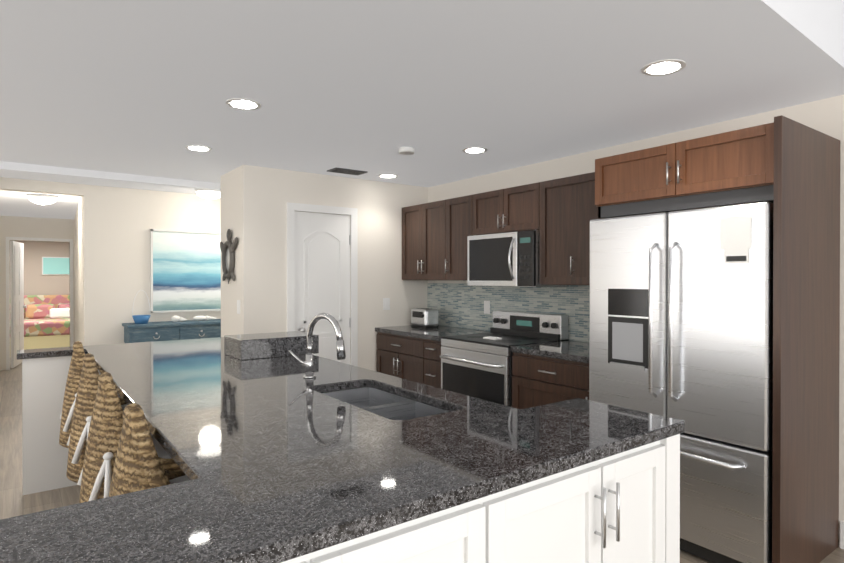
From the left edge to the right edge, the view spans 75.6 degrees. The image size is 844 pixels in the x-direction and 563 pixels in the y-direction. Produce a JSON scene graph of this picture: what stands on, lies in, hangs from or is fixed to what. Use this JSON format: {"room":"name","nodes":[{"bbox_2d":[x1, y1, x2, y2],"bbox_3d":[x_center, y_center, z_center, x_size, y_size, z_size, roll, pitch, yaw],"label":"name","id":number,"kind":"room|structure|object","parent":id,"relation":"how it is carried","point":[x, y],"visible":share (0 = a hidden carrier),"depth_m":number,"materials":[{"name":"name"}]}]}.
{"room":"kitchen","nodes":[
{"label":"kitchen","id":0,"kind":"room"},
{"bbox_2d":[0,229,59,348],"bbox_3d":[-8.236,0.165,11.195,5.200,2.400,0.100,0,0,-36],"label":"wall","id":1,"kind":"structure","parent":0,"point":[36,282],"depth_m":11.21,"materials":[{"name":"white paint"}]},
{"bbox_2d":[42,257,69,274],"bbox_3d":[-7.711,-0.327,11.491,0.520,0.380,0.040,0,0,-36],"label":"framed picture","id":2,"kind":"object","parent":1,"relation":"attached to","point":[55,265],"visible":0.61,"depth_m":11.47,"materials":[{"name":"teal"}]},
{"bbox_2d":[0,177,79,195],"bbox_3d":[-3.858,-0.947,5.434,0.810,0.110,0.120,0,0,-36],"label":"wall","id":3,"kind":"structure","parent":0,"point":[6,184],"depth_m":5.41,"materials":[{"name":"white paint"}]},
{"bbox_2d":[60,184,83,344],"bbox_3d":[-4.596,0.187,7.380,0.300,2.400,4.120,0,0,-36],"label":"wall","id":4,"kind":"structure","parent":0,"point":[69,228],"depth_m":7.93,"materials":[{"name":"white paint"}]},
{"bbox_2d":[10,241,26,367],"bbox_3d":[-6.636,0.360,8.961,0.090,2.015,0.780,0,0,-26],"label":"bedroom door","id":5,"kind":"structure","parent":4,"relation":"in","point":[17,306],"depth_m":8.78,"materials":[{"name":"white wood"}]},
{"bbox_2d":[6,237,58,369],"bbox_3d":[-6.198,0.341,8.663,0.679,2.075,0.035,0,0,-36],"label":"trim","id":6,"kind":"structure","parent":4,"relation":"attached to","point":[7,238],"depth_m":8.47,"materials":[{"name":"white wood"}]},
{"bbox_2d":[59,239,73,346],"bbox_3d":[-4.656,0.349,7.350,0.192,2.075,4.140,0,0,-36],"label":"trim","id":7,"kind":"structure","parent":4,"relation":"attached to","point":[70,241],"depth_m":8.96,"materials":[{"name":"white wood"}]},
{"bbox_2d":[83,185,220,345],"bbox_3d":[-2.235,0.191,6.635,3.220,2.400,0.120,0,0,-36],"label":"wall","id":8,"kind":"structure","parent":0,"point":[119,223],"depth_m":5.84,"materials":[{"name":"white paint"}]},
{"bbox_2d":[150,229,220,312],"bbox_3d":[-2.572,-0.117,6.281,1.020,0.920,0.043,0,0,-36],"label":"picture","id":9,"kind":"object","parent":8,"relation":"attached to","point":[185,271],"visible":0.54,"depth_m":6.18,"materials":[{"name":"paper"}]},
{"bbox_2d":[221,167,239,336],"bbox_3d":[-1.710,0.200,4.985,0.100,2.400,0.560,0,0,-36],"label":"wall","id":10,"kind":"structure","parent":0,"point":[230,220],"depth_m":4.92,"materials":[{"name":"white paint"}]},
{"bbox_2d":[220,229,237,283],"bbox_3d":[-1.749,-0.227,4.914,0.048,0.496,0.498,0,0,-36],"label":"wall sculpture","id":11,"kind":"object","parent":10,"relation":"attached to","point":[228,247],"visible":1,"depth_m":4.87,"materials":[{"name":"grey metal"}]},
{"bbox_2d":[237,300,239,313],"bbox_3d":[-1.599,0.222,4.744,0.006,0.120,0.080,0,0,-36],"label":"plate","id":12,"kind":"object","parent":10,"relation":"attached to","point":[238,306],"visible":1,"depth_m":4.74,"materials":[{"name":"white plastic"}]},
{"bbox_2d":[240,165,427,370],"bbox_3d":[-0.759,0.199,5.275,1.975,2.400,0.100,0,0,-36],"label":"wall","id":13,"kind":"structure","parent":0,"point":[267,194],"depth_m":5.15,"materials":[{"name":"white paint"}]},
{"bbox_2d":[287,202,357,366],"bbox_3d":[-0.920,0.346,5.084,0.716,2.108,0.018,0,0,-36],"label":"door frame","id":14,"kind":"structure","parent":13,"relation":"attached to","point":[292,208],"depth_m":5.11,"materials":[{"name":"white wood"}]},
{"bbox_2d":[295,211,350,364],"bbox_3d":[-0.911,0.377,5.074,0.576,2.029,0.123,0,0,-36],"label":"pantry door","id":15,"kind":"structure","parent":13,"relation":"in","point":[322,260],"depth_m":5.09,"materials":[{"name":"white wood"}]},
{"bbox_2d":[383,298,389,309],"bbox_3d":[-0.358,0.227,5.502,0.080,0.120,0.008,0,0,-36],"label":"switch plate","id":16,"kind":"object","parent":13,"relation":"attached to","point":[386,303],"visible":1,"depth_m":5.50,"materials":[{"name":"white plastic"}]},
{"bbox_2d":[0,363,843,562],"bbox_3d":[-2.825,1.432,4.693,9.400,0.060,17.800,0,0,-36],"label":"floor","id":17,"kind":"structure","parent":0,"point":[14,501],"depth_m":3.90,"materials":[{"name":"brown wood"}]},
{"bbox_2d":[24,295,69,349],"bbox_3d":[-7.534,0.828,10.666,2.540,1.080,1.550,0,0,-36],"label":"bed","id":18,"kind":"object","parent":17,"relation":"on","point":[46,321],"visible":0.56,"depth_m":10.32,"materials":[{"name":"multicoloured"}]},
{"bbox_2d":[59,341,124,447],"bbox_3d":[-2.032,0.894,3.572,0.588,1.032,0.655,0,0,-36],"label":"stool","id":19,"kind":"object","parent":17,"relation":"on","point":[73,379],"visible":0.23,"depth_m":3.35,"materials":[{"name":"wicker"}]},
{"bbox_2d":[66,353,126,482],"bbox_3d":[-1.617,0.897,3.009,0.588,1.032,0.655,0,0,-36],"label":"stool","id":20,"kind":"object","parent":17,"relation":"on","point":[84,406],"visible":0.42,"depth_m":2.78,"materials":[{"name":"wicker"}]},
{"bbox_2d":[77,372,181,502],"bbox_3d":[-1.196,0.900,2.437,0.588,1.032,0.655,0,0,-36],"label":"stool","id":21,"kind":"object","parent":17,"relation":"on","point":[102,444],"visible":0.35,"depth_m":2.21,"materials":[{"name":"wicker"}]},
{"bbox_2d":[109,403,189,496],"bbox_3d":[-0.769,0.903,1.857,0.588,1.032,0.655,0,0,-36],"label":"stool","id":22,"kind":"object","parent":17,"relation":"on","point":[138,466],"visible":0.31,"depth_m":1.65,"materials":[{"name":"wicker"}]},
{"bbox_2d":[122,319,220,342],"bbox_3d":[-2.517,0.919,6.094,1.440,0.950,0.384,0,0,-36],"label":"console table","id":23,"kind":"object","parent":17,"relation":"on","point":[164,331],"visible":0.42,"depth_m":5.78,"materials":[{"name":"blue wood"}]},
{"bbox_2d":[132,290,150,323],"bbox_3d":[-2.975,0.267,5.768,0.177,0.355,0.176,0,0,-36],"label":"basket","id":24,"kind":"object","parent":23,"relation":"on","point":[141,319],"visible":1,"depth_m":5.72,"materials":[{"name":"blue"}]},
{"bbox_2d":[171,316,186,321],"bbox_3d":[-2.679,0.410,5.989,0.159,0.070,0.070,0,0,-42],"label":"shell","id":25,"kind":"object","parent":23,"relation":"on","point":[180,319],"depth_m":5.96,"materials":[{"name":"white"}]},
{"bbox_2d":[193,315,216,320],"bbox_3d":[-2.463,0.413,6.173,0.255,0.060,0.080,0,0,-39],"label":"shell","id":26,"kind":"object","parent":23,"relation":"on","point":[198,318],"depth_m":6.13,"materials":[{"name":"white"}]},
{"bbox_2d":[375,331,414,381],"bbox_3d":[0.039,0.948,5.299,0.659,0.900,0.806,0,0,-36],"label":"base cabinet","id":27,"kind":"object","parent":17,"relation":"on","point":[395,354],"depth_m":5.12,"materials":[{"name":"brown wood"}]},
{"bbox_2d":[375,323,489,338],"bbox_3d":[0.118,0.479,5.182,0.667,0.040,1.084,0,0,-36],"label":"countertop","id":28,"kind":"structure","parent":27,"relation":"on","point":[428,333],"depth_m":5.05,"materials":[{"name":"grey stone"}]},
{"bbox_2d":[411,308,437,327],"bbox_3d":[0.017,0.364,5.456,0.190,0.186,0.270,0,0,-36],"label":"toaster","id":29,"kind":"object","parent":28,"relation":"on","point":[424,317],"visible":1,"depth_m":5.37,"materials":[{"name":"silver metal"}]},
{"bbox_2d":[415,335,441,387],"bbox_3d":[0.341,0.951,4.888,0.659,0.900,0.339,0,0,-36],"label":"base cabinet","id":30,"kind":"object","parent":17,"relation":"on","point":[427,351],"depth_m":4.72,"materials":[{"name":"brown wood"}]},
{"bbox_2d":[260,429,684,562],"bbox_3d":[-1.596,0.966,2.265,3.505,0.900,3.662,0,0,-36],"label":"kitchen island","id":31,"kind":"object","parent":17,"relation":"on","point":[621,505],"depth_m":1.49,"materials":[{"name":"wood"}]},
{"bbox_2d":[0,333,684,562],"bbox_3d":[-1.602,0.496,2.297,3.536,0.040,3.660,0,0,-36],"label":"island countertop","id":32,"kind":"structure","parent":31,"relation":"on","point":[275,465],"depth_m":1.60,"materials":[{"name":"grey stone"}]},
{"bbox_2d":[288,313,345,376],"bbox_3d":[-0.502,0.312,2.601,0.166,0.324,0.300,0,0,-36],"label":"faucet","id":33,"kind":"object","parent":32,"relation":"on","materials":[{"name":"silver metal"}]},
{"bbox_2d":[320,385,395,400],"bbox_3d":[-0.294,0.611,2.421,0.390,0.217,0.392,0,0,-36],"label":"sink","id":34,"kind":"object","parent":32,"relation":"in","point":[345,390],"depth_m":2.59,"materials":[{"name":"grey metal"}]},
{"bbox_2d":[360,397,447,420],"bbox_3d":[-0.052,0.613,2.092,0.390,0.217,0.392,0,0,-36],"label":"sink","id":35,"kind":"object","parent":32,"relation":"in","point":[397,410],"depth_m":2.29,"materials":[{"name":"grey metal"}]},
{"bbox_2d":[440,310,567,406],"bbox_3d":[0.634,0.824,4.404,0.742,1.120,0.774,0,0,-36],"label":"range","id":36,"kind":"object","parent":17,"relation":"on","point":[479,366],"visible":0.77,"depth_m":4.28,"materials":[{"name":"silver metal"}]},
{"bbox_2d":[511,351,588,408],"bbox_3d":[1.120,0.957,3.829,0.659,0.900,0.717,0,0,-36],"label":"base cabinet","id":37,"kind":"object","parent":17,"relation":"on","point":[537,380],"depth_m":3.67,"materials":[{"name":"brown wood"}]},
{"bbox_2d":[511,339,588,362],"bbox_3d":[1.117,0.487,3.825,0.667,0.040,0.718,0,0,-36],"label":"countertop","id":38,"kind":"structure","parent":37,"relation":"on","point":[569,349],"depth_m":3.79,"materials":[{"name":"grey stone"}]},
{"bbox_2d":[589,202,773,562],"bbox_3d":[1.559,0.514,3.068,0.812,1.765,0.970,0,0,-36],"label":"fridge","id":39,"kind":"object","parent":17,"relation":"on","point":[681,314],"visible":0.67,"depth_m":2.71,"materials":[{"name":"silver metal"}]},
{"bbox_2d":[0,0,843,219],"bbox_3d":[-4.020,-1.197,6.301,9.400,0.380,13.768,0,0,-36],"label":"ceiling","id":40,"kind":"structure","parent":0,"point":[151,87],"depth_m":2.67,"materials":[{"name":"grey paint"}]},
{"bbox_2d":[27,194,57,204],"bbox_3d":[-4.460,-0.972,6.394,0.298,0.152,0.298,0,0,9],"label":"dome ceiling light","id":41,"kind":"object","parent":40,"relation":"attached to","point":[42,199],"depth_m":6.30,"materials":[{"name":"white glass"}]},
{"bbox_2d":[0,161,220,190],"bbox_3d":[-3.604,-0.964,4.490,7.680,0.064,0.120,0,0,-36],"label":"ceiling beam","id":42,"kind":"structure","parent":40,"relation":"attached to","point":[80,173],"depth_m":4.95,"materials":[{"name":"grey paint"}]},
{"bbox_2d":[185,145,211,151],"bbox_3d":[-1.665,-0.992,4.055,0.189,0.006,0.189,0,0,9],"label":"recessed light","id":43,"kind":"object","parent":40,"relation":"in","point":[200,148],"depth_m":4.04,"materials":[{"name":"white"}]},
{"bbox_2d":[195,189,220,199],"bbox_3d":[-2.331,-0.969,5.974,0.298,0.152,0.298,0,0,9],"label":"dome ceiling light","id":44,"kind":"object","parent":40,"relation":"attached to","point":[207,194],"depth_m":5.88,"materials":[{"name":"white glass"}]},
{"bbox_2d":[226,98,260,109],"bbox_3d":[-0.992,-0.986,3.028,0.189,0.006,0.189,0,0,9],"label":"recessed light","id":45,"kind":"object","parent":40,"relation":"in","point":[238,103],"depth_m":3.02,"materials":[{"name":"white"}]},
{"bbox_2d":[327,167,367,174],"bbox_3d":[-0.676,-0.995,4.926,0.320,0.010,0.180,0,0,-36],"label":"ceiling vent","id":46,"kind":"object","parent":40,"relation":"in","point":[346,171],"visible":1,"depth_m":4.90,"materials":[{"name":"black plastic"}]},
{"bbox_2d":[378,174,397,177],"bbox_3d":[-0.320,-0.998,5.146,0.189,0.006,0.189,0,0,9],"label":"recessed light","id":47,"kind":"object","parent":40,"relation":"in","point":[381,175],"depth_m":5.12,"materials":[{"name":"white"}]},
{"bbox_2d":[399,147,414,154],"bbox_3d":[-0.116,-0.977,4.072,0.120,0.035,0.120,0,0,-36],"label":"smoke detector","id":48,"kind":"object","parent":40,"relation":"attached to","point":[406,150],"visible":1,"depth_m":4.03,"materials":[{"name":"white plastic"}]},
{"bbox_2d":[462,147,486,152],"bbox_3d":[0.399,-0.992,4.114,0.189,0.006,0.189,0,0,9],"label":"recessed light","id":49,"kind":"object","parent":40,"relation":"in","point":[471,149],"depth_m":4.11,"materials":[{"name":"white"}]},
{"bbox_2d":[641,59,685,75],"bbox_3d":[1.110,-0.983,2.504,0.189,0.006,0.189,0,0,9],"label":"recessed light","id":50,"kind":"object","parent":40,"relation":"in","point":[663,67],"depth_m":2.49,"materials":[{"name":"white"}]},
{"bbox_2d":[428,95,843,546],"bbox_3d":[1.199,0.204,4.381,0.120,2.400,3.860,0,0,-36],"label":"wall","id":51,"kind":"structure","parent":0,"point":[825,116],"depth_m":3.47,"materials":[{"name":"white paint"}]},
{"bbox_2d":[402,201,438,279],"bbox_3d":[0.158,-0.387,5.390,0.349,0.750,0.789,0,0,-36],"label":"upper cabinet","id":52,"kind":"object","parent":51,"relation":"attached to","point":[420,223],"depth_m":5.32,"materials":[{"name":"brown wood"}]},
{"bbox_2d":[439,195,470,280],"bbox_3d":[0.449,-0.385,4.995,0.349,0.750,0.423,0,0,-36],"label":"upper cabinet","id":53,"kind":"object","parent":51,"relation":"attached to","point":[454,213],"depth_m":4.93,"materials":[{"name":"brown wood"}]},
{"bbox_2d":[471,182,538,235],"bbox_3d":[0.800,-0.577,4.518,0.349,0.360,0.760,0,0,-36],"label":"upper cabinet","id":54,"kind":"object","parent":51,"relation":"attached to","point":[513,209],"depth_m":4.38,"materials":[{"name":"brown wood"}]},
{"bbox_2d":[467,230,566,286],"bbox_3d":[0.745,-0.176,4.480,0.460,0.432,0.752,0,0,-36],"label":"microwave","id":55,"kind":"object","parent":54,"relation":"attached to","point":[509,259],"visible":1,"depth_m":4.32,"materials":[{"name":"silver metal"}]},
{"bbox_2d":[427,283,589,341],"bbox_3d":[0.829,0.241,4.771,0.010,0.439,2.586,0,0,-36],"label":"backsplash","id":56,"kind":"structure","parent":51,"relation":"attached to","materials":[{"name":"tile"}]},
{"bbox_2d":[484,301,489,313],"bbox_3d":[0.605,0.240,5.062,0.006,0.120,0.080,0,0,-36],"label":"outlet","id":57,"kind":"object","parent":56,"relation":"attached to","point":[486,307],"visible":1,"depth_m":5.06,"materials":[{"name":"white plastic"}]},
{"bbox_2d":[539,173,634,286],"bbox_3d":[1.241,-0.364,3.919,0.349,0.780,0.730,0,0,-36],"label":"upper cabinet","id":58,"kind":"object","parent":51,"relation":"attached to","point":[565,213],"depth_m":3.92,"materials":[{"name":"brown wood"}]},
{"bbox_2d":[591,115,834,214],"bbox_3d":[1.623,-0.604,3.121,0.679,0.290,1.006,0,0,-36],"label":"upper cabinet","id":59,"kind":"object","parent":51,"relation":"attached to","point":[788,168],"depth_m":2.76,"materials":[{"name":"brown wood"}]},
{"bbox_2d":[840,521,843,548],"bbox_3d":[-1.729,1.340,3.304,9.280,0.140,5.855,0,0,-36],"label":"baseboard","id":60,"kind":"structure","parent":51,"relation":"attached to","point":[841,534],"depth_m":2.88,"materials":[{"name":"white wood"}]}
]}

